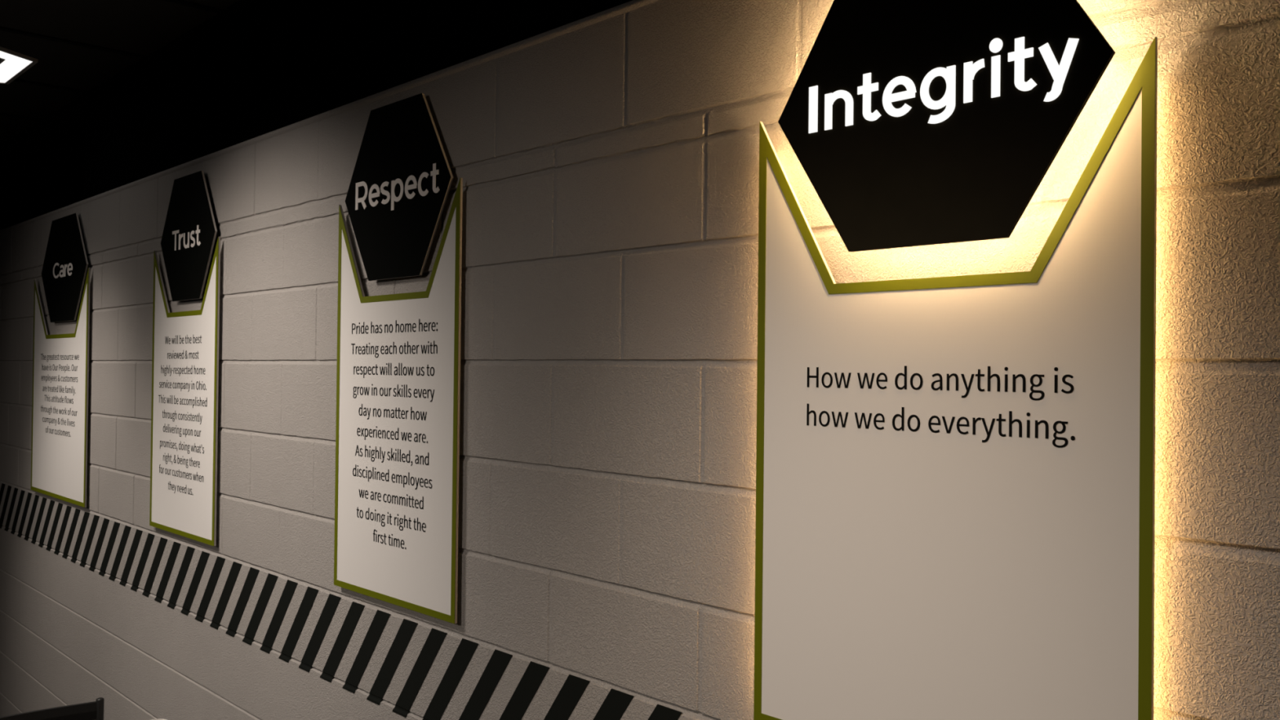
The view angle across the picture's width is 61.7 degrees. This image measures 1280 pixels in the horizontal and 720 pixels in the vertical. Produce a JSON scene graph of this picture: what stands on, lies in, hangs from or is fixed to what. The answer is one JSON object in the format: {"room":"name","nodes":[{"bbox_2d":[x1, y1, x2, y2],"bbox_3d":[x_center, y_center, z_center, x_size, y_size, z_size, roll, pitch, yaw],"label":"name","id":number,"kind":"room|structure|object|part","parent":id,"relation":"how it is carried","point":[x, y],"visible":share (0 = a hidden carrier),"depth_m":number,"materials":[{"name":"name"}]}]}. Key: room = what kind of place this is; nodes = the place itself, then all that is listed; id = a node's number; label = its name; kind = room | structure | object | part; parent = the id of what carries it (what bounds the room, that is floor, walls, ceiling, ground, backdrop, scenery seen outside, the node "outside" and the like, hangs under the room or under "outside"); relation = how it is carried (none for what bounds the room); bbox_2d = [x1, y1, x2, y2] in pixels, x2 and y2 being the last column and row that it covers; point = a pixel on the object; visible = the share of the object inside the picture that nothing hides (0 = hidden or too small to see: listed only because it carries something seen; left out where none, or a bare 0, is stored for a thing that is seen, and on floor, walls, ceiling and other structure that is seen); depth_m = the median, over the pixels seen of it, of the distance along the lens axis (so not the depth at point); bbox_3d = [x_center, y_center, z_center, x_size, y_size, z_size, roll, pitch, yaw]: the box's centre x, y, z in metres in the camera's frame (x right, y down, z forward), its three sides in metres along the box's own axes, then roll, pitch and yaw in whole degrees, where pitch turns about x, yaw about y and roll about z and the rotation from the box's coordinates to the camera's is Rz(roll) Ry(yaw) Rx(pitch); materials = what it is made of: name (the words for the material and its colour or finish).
{"room":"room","nodes":[
{"label":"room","id":0,"kind":"room"},
{"bbox_2d":[0,215,31,230],"bbox_3d":[-5.578,0.346,7.172,7.400,2.961,0.100,1,-1,-43],"label":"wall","id":1,"kind":"structure","parent":0,"point":[5,221],"depth_m":7.94,"materials":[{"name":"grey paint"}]},
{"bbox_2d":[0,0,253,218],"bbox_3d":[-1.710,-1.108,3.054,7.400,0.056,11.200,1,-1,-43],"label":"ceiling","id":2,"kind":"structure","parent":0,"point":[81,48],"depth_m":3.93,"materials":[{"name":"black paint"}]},
{"bbox_2d":[0,46,38,84],"bbox_3d":[-2.581,-1.083,3.761,0.735,0.010,0.849,1,-1,-43],"label":"recessed light","id":3,"kind":"object","parent":2,"relation":"in","point":[13,64],"visible":1,"depth_m":3.89,"materials":[{"name":"grey"}]},
{"bbox_2d":[0,0,1279,719],"bbox_3d":[-1.245,0.378,3.394,0.190,2.911,11.336,1,-1,-43],"label":"wall","id":4,"kind":"structure","parent":0,"point":[608,168],"depth_m":2.11,"materials":[{"name":"white brick"}]},
{"bbox_2d":[0,483,4,504],"bbox_3d":[-3.199,0.722,5.344,0.003,0.224,0.246,1,-1,-43],"label":"slanted stripe","id":5,"kind":"object","parent":4,"relation":"attached to","point":[2,486],"visible":1,"depth_m":5.30,"materials":[{"name":"black paint"}]},
{"bbox_2d":[0,485,11,528],"bbox_3d":[-3.115,0.722,5.254,0.003,0.224,0.246,1,-1,-43],"label":"slanted stripe","id":6,"kind":"object","parent":4,"relation":"attached to","point":[9,487],"visible":1,"depth_m":5.25,"materials":[{"name":"black paint"}]},
{"bbox_2d":[4,487,17,531],"bbox_3d":[-3.031,0.722,5.164,0.003,0.224,0.246,1,-1,-43],"label":"slanted stripe","id":7,"kind":"object","parent":4,"relation":"attached to","point":[15,490],"visible":1,"depth_m":5.16,"materials":[{"name":"black paint"}]},
{"bbox_2d":[10,489,25,534],"bbox_3d":[-2.947,0.722,5.074,0.003,0.224,0.246,1,-1,-43],"label":"slanted stripe","id":8,"kind":"object","parent":4,"relation":"attached to","point":[22,493],"visible":1,"depth_m":5.07,"materials":[{"name":"black paint"}]},
{"bbox_2d":[17,492,31,537],"bbox_3d":[-2.863,0.722,4.984,0.003,0.224,0.246,1,-1,-43],"label":"slanted stripe","id":9,"kind":"object","parent":4,"relation":"attached to","point":[28,496],"visible":1,"depth_m":4.98,"materials":[{"name":"black paint"}]},
{"bbox_2d":[23,494,39,541],"bbox_3d":[-2.779,0.722,4.894,0.003,0.224,0.246,1,-1,-43],"label":"slanted stripe","id":10,"kind":"object","parent":4,"relation":"attached to","point":[36,499],"visible":1,"depth_m":4.89,"materials":[{"name":"black paint"}]},
{"bbox_2d":[31,497,46,544],"bbox_3d":[-2.695,0.722,4.804,0.003,0.224,0.246,1,-1,-43],"label":"slanted stripe","id":11,"kind":"object","parent":4,"relation":"attached to","point":[44,500],"visible":1,"depth_m":4.80,"materials":[{"name":"black paint"}]},
{"bbox_2d":[38,499,54,547],"bbox_3d":[-2.611,0.722,4.713,0.003,0.224,0.246,1,-1,-43],"label":"slanted stripe","id":12,"kind":"object","parent":4,"relation":"attached to","point":[51,502],"visible":1,"depth_m":4.71,"materials":[{"name":"black paint"}]},
{"bbox_2d":[45,502,62,551],"bbox_3d":[-2.527,0.722,4.623,0.003,0.224,0.246,1,-1,-43],"label":"slanted stripe","id":13,"kind":"object","parent":4,"relation":"attached to","point":[60,504],"visible":1,"depth_m":4.62,"materials":[{"name":"black paint"}]},
{"bbox_2d":[31,267,90,507],"bbox_3d":[-2.471,0.109,4.564,0.018,0.955,0.806,1,-1,-43],"label":"board","id":14,"kind":"object","parent":4,"relation":"attached to","point":[60,362],"visible":1,"depth_m":4.52,"materials":[{"name":"white"}]},
{"bbox_2d":[53,505,71,555],"bbox_3d":[-2.443,0.722,4.533,0.003,0.224,0.246,1,-1,-43],"label":"slanted stripe","id":15,"kind":"object","parent":4,"relation":"attached to","point":[68,508],"visible":1,"depth_m":4.53,"materials":[{"name":"black paint"}]},
{"bbox_2d":[41,213,88,322],"bbox_3d":[-2.432,-0.384,4.531,0.020,0.441,0.664,1,-1,-43],"label":"sign","id":16,"kind":"object","parent":4,"relation":"attached to","point":[65,264],"visible":1,"depth_m":4.51,"materials":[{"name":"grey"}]},
{"bbox_2d":[62,508,79,559],"bbox_3d":[-2.359,0.721,4.443,0.003,0.224,0.245,1,-1,-43],"label":"slanted stripe","id":17,"kind":"object","parent":4,"relation":"attached to","point":[77,513],"visible":1,"depth_m":4.44,"materials":[{"name":"black paint"}]},
{"bbox_2d":[71,511,89,563],"bbox_3d":[-2.275,0.721,4.353,0.003,0.224,0.244,1,-1,-43],"label":"slanted stripe","id":18,"kind":"object","parent":4,"relation":"attached to","point":[86,516],"visible":1,"depth_m":4.35,"materials":[{"name":"black paint"}]},
{"bbox_2d":[80,515,99,567],"bbox_3d":[-2.190,0.721,4.262,0.003,0.224,0.244,1,-1,-43],"label":"slanted stripe","id":19,"kind":"object","parent":4,"relation":"attached to","point":[95,518],"visible":1,"depth_m":4.26,"materials":[{"name":"black paint"}]},
{"bbox_2d":[88,518,109,571],"bbox_3d":[-2.106,0.721,4.172,0.003,0.224,0.243,1,-1,-43],"label":"slanted stripe","id":20,"kind":"object","parent":4,"relation":"attached to","point":[105,522],"visible":1,"depth_m":4.17,"materials":[{"name":"black paint"}]},
{"bbox_2d":[98,521,119,576],"bbox_3d":[-2.022,0.721,4.081,0.003,0.224,0.242,1,-1,-43],"label":"slanted stripe","id":21,"kind":"object","parent":4,"relation":"attached to","point":[116,526],"visible":1,"depth_m":4.08,"materials":[{"name":"black paint"}]},
{"bbox_2d":[108,525,130,581],"bbox_3d":[-1.938,0.721,3.991,0.003,0.224,0.242,1,-1,-43],"label":"slanted stripe","id":22,"kind":"object","parent":4,"relation":"attached to","point":[126,530],"visible":1,"depth_m":3.99,"materials":[{"name":"black paint"}]},
{"bbox_2d":[119,528,142,586],"bbox_3d":[-1.853,0.721,3.901,0.003,0.224,0.241,1,-1,-43],"label":"slanted stripe","id":23,"kind":"object","parent":4,"relation":"attached to","point":[138,534],"visible":1,"depth_m":3.90,"materials":[{"name":"black paint"}]},
{"bbox_2d":[130,533,155,591],"bbox_3d":[-1.769,0.721,3.810,0.003,0.224,0.240,1,-1,-43],"label":"slanted stripe","id":24,"kind":"object","parent":4,"relation":"attached to","point":[150,537],"visible":1,"depth_m":3.81,"materials":[{"name":"black paint"}]},
{"bbox_2d":[142,537,167,597],"bbox_3d":[-1.685,0.721,3.720,0.003,0.225,0.240,1,-1,-43],"label":"slanted stripe","id":25,"kind":"object","parent":4,"relation":"attached to","point":[162,542],"visible":1,"depth_m":3.72,"materials":[{"name":"black paint"}]},
{"bbox_2d":[154,541,181,603],"bbox_3d":[-1.601,0.721,3.630,0.003,0.225,0.239,1,-1,-43],"label":"slanted stripe","id":26,"kind":"object","parent":4,"relation":"attached to","point":[175,547],"visible":1,"depth_m":3.62,"materials":[{"name":"black paint"}]},
{"bbox_2d":[167,546,195,608],"bbox_3d":[-1.516,0.720,3.539,0.003,0.225,0.238,1,-1,-43],"label":"slanted stripe","id":27,"kind":"object","parent":4,"relation":"attached to","point":[189,551],"visible":1,"depth_m":3.54,"materials":[{"name":"black paint"}]},
{"bbox_2d":[149,236,220,546],"bbox_3d":[-1.495,0.096,3.516,0.018,0.955,0.569,1,-1,-43],"label":"board","id":28,"kind":"object","parent":4,"relation":"attached to","point":[185,356],"visible":1,"depth_m":3.48,"materials":[{"name":"white"}]},
{"bbox_2d":[160,170,217,301],"bbox_3d":[-1.474,-0.400,3.504,0.020,0.408,0.478,1,-1,-43],"label":"sign","id":29,"kind":"object","parent":4,"relation":"attached to","point":[189,233],"visible":1,"depth_m":3.48,"materials":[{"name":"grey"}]},
{"bbox_2d":[180,551,209,615],"bbox_3d":[-1.432,0.720,3.449,0.003,0.225,0.238,1,-1,-43],"label":"slanted stripe","id":30,"kind":"object","parent":4,"relation":"attached to","point":[204,556],"visible":1,"depth_m":3.44,"materials":[{"name":"black paint"}]},
{"bbox_2d":[195,555,225,622],"bbox_3d":[-1.348,0.720,3.358,0.003,0.225,0.237,1,-1,-43],"label":"slanted stripe","id":31,"kind":"object","parent":4,"relation":"attached to","point":[219,563],"visible":1,"depth_m":3.35,"materials":[{"name":"black paint"}]},
{"bbox_2d":[209,561,241,629],"bbox_3d":[-1.264,0.720,3.268,0.003,0.226,0.236,1,-1,-43],"label":"slanted stripe","id":32,"kind":"object","parent":4,"relation":"attached to","point":[234,571],"visible":1,"depth_m":3.26,"materials":[{"name":"black paint"}]},
{"bbox_2d":[225,567,259,637],"bbox_3d":[-1.180,0.720,3.178,0.003,0.226,0.236,1,-1,-43],"label":"slanted stripe","id":33,"kind":"object","parent":4,"relation":"attached to","point":[252,575],"visible":1,"depth_m":3.17,"materials":[{"name":"black paint"}]},
{"bbox_2d":[242,573,278,644],"bbox_3d":[-1.095,0.720,3.087,0.003,0.226,0.235,1,-1,-43],"label":"slanted stripe","id":34,"kind":"object","parent":4,"relation":"attached to","point":[266,592],"visible":1,"depth_m":3.08,"materials":[{"name":"black paint"}]},
{"bbox_2d":[259,579,297,653],"bbox_3d":[-1.011,0.720,2.997,0.003,0.226,0.234,1,-1,-43],"label":"slanted stripe","id":35,"kind":"object","parent":4,"relation":"attached to","point":[290,587],"visible":1,"depth_m":2.99,"materials":[{"name":"black paint"}]},
{"bbox_2d":[278,586,318,662],"bbox_3d":[-0.927,0.719,2.907,0.003,0.226,0.234,1,-1,-43],"label":"slanted stripe","id":36,"kind":"object","parent":4,"relation":"attached to","point":[308,598],"visible":1,"depth_m":2.90,"materials":[{"name":"black paint"}]},
{"bbox_2d":[298,593,341,672],"bbox_3d":[-0.843,0.719,2.816,0.003,0.227,0.233,1,-1,-43],"label":"slanted stripe","id":37,"kind":"object","parent":4,"relation":"attached to","point":[332,602],"visible":1,"depth_m":2.81,"materials":[{"name":"black paint"}]},
{"bbox_2d":[0,0,659,233],"bbox_3d":[-1.348,-0.647,3.391,0.009,0.022,11.200,1,-1,-43],"label":"trim","id":38,"kind":"structure","parent":4,"relation":"attached to","point":[625,7],"depth_m":2.56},
{"bbox_2d":[320,601,364,682],"bbox_3d":[-0.758,0.719,2.726,0.003,0.227,0.232,1,-1,-43],"label":"slanted stripe","id":39,"kind":"object","parent":4,"relation":"attached to","point":[355,611],"visible":1,"depth_m":2.72,"materials":[{"name":"black paint"}]},
{"bbox_2d":[342,609,390,693],"bbox_3d":[-0.674,0.719,2.635,0.003,0.227,0.232,1,-1,-43],"label":"slanted stripe","id":40,"kind":"object","parent":4,"relation":"attached to","point":[380,619],"visible":1,"depth_m":2.63,"materials":[{"name":"black paint"}]},
{"bbox_2d":[366,618,417,705],"bbox_3d":[-0.590,0.719,2.545,0.003,0.227,0.231,1,-1,-43],"label":"slanted stripe","id":41,"kind":"object","parent":4,"relation":"attached to","point":[404,634],"visible":1,"depth_m":2.54,"materials":[{"name":"black paint"}]},
{"bbox_2d":[333,177,462,623],"bbox_3d":[-0.579,0.088,2.534,0.018,0.969,0.553,1,-1,-43],"label":"board","id":42,"kind":"object","parent":4,"relation":"attached to","point":[398,371],"visible":1,"depth_m":2.50,"materials":[{"name":"white"}]},
{"bbox_2d":[345,93,453,280],"bbox_3d":[-0.575,-0.402,2.538,0.020,0.417,0.486,1,-1,-43],"label":"sign","id":43,"kind":"object","parent":4,"relation":"attached to","point":[401,182],"visible":1,"depth_m":2.52,"materials":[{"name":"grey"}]},
{"bbox_2d":[392,627,447,717],"bbox_3d":[-0.506,0.719,2.456,0.003,0.227,0.230,1,-1,-43],"label":"slanted stripe","id":44,"kind":"object","parent":4,"relation":"attached to","point":[435,638],"visible":1,"depth_m":2.45,"materials":[{"name":"black paint"}]},
{"bbox_2d":[422,638,478,719],"bbox_3d":[-0.423,0.719,2.366,0.003,0.228,0.230,1,-1,-43],"label":"slanted stripe","id":45,"kind":"object","parent":4,"relation":"attached to","point":[466,648],"visible":1,"depth_m":2.36,"materials":[{"name":"black paint"}]},
{"bbox_2d":[458,649,512,719],"bbox_3d":[-0.340,0.718,2.276,0.003,0.228,0.229,1,-1,-43],"label":"slanted stripe","id":46,"kind":"object","parent":4,"relation":"attached to","point":[499,660],"visible":1,"depth_m":2.26,"materials":[{"name":"black paint"}]},
{"bbox_2d":[499,661,549,719],"bbox_3d":[-0.256,0.718,2.187,0.003,0.228,0.228,1,-1,-43],"label":"slanted stripe","id":47,"kind":"object","parent":4,"relation":"attached to","point":[535,673],"visible":1,"depth_m":2.16,"materials":[{"name":"black paint"}]},
{"bbox_2d":[543,674,590,719],"bbox_3d":[-0.172,0.718,2.097,0.003,0.228,0.228,1,-1,-43],"label":"slanted stripe","id":48,"kind":"object","parent":4,"relation":"attached to","point":[574,687],"visible":1,"depth_m":2.06,"materials":[{"name":"black paint"}]},
{"bbox_2d":[592,688,633,719],"bbox_3d":[-0.089,0.718,2.008,0.003,0.228,0.227,1,-1,-43],"label":"slanted stripe","id":49,"kind":"object","parent":4,"relation":"attached to","point":[616,702],"visible":1,"depth_m":1.96,"materials":[{"name":"black paint"}]},
{"bbox_2d":[648,704,682,719],"bbox_3d":[-0.005,0.718,1.918,0.003,0.228,0.226,1,-1,-43],"label":"slanted stripe","id":50,"kind":"object","parent":4,"relation":"attached to","point":[660,712],"visible":1,"depth_m":1.87,"materials":[{"name":"black paint"}]},
{"bbox_2d":[777,0,1115,252],"bbox_3d":[0.402,-0.362,1.462,0.058,0.415,0.507,1,-1,-43],"label":"sign","id":51,"kind":"object","parent":4,"relation":"attached to","point":[911,122],"visible":1,"depth_m":1.43,"materials":[{"name":"black plastic"}]},
{"bbox_2d":[753,36,1157,719],"bbox_3d":[0.400,0.095,1.477,0.026,0.945,0.606,1,-1,-43],"label":"board","id":52,"kind":"object","parent":4,"relation":"attached to","point":[955,475],"visible":1,"depth_m":1.42,"materials":[{"name":"white"}]},
{"bbox_3d":[-1.743,1.850,3.023,7.400,0.050,11.200,1,-1,-43],"label":"floor","id":53,"kind":"structure","parent":0,"visible":0},
{"bbox_2d":[0,697,104,719],"bbox_3d":[-1.638,1.413,2.896,0.452,0.824,0.461,1,-1,-43],"label":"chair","id":54,"kind":"object","parent":53,"relation":"on","point":[94,710],"visible":1,"depth_m":3.13,"materials":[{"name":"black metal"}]},
{"bbox_3d":[-1.620,1.416,3.192,0.022,0.824,0.052,1,-1,-43],"label":"post","id":55,"kind":"part","parent":54,"relation":"part of","materials":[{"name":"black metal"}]}
]}

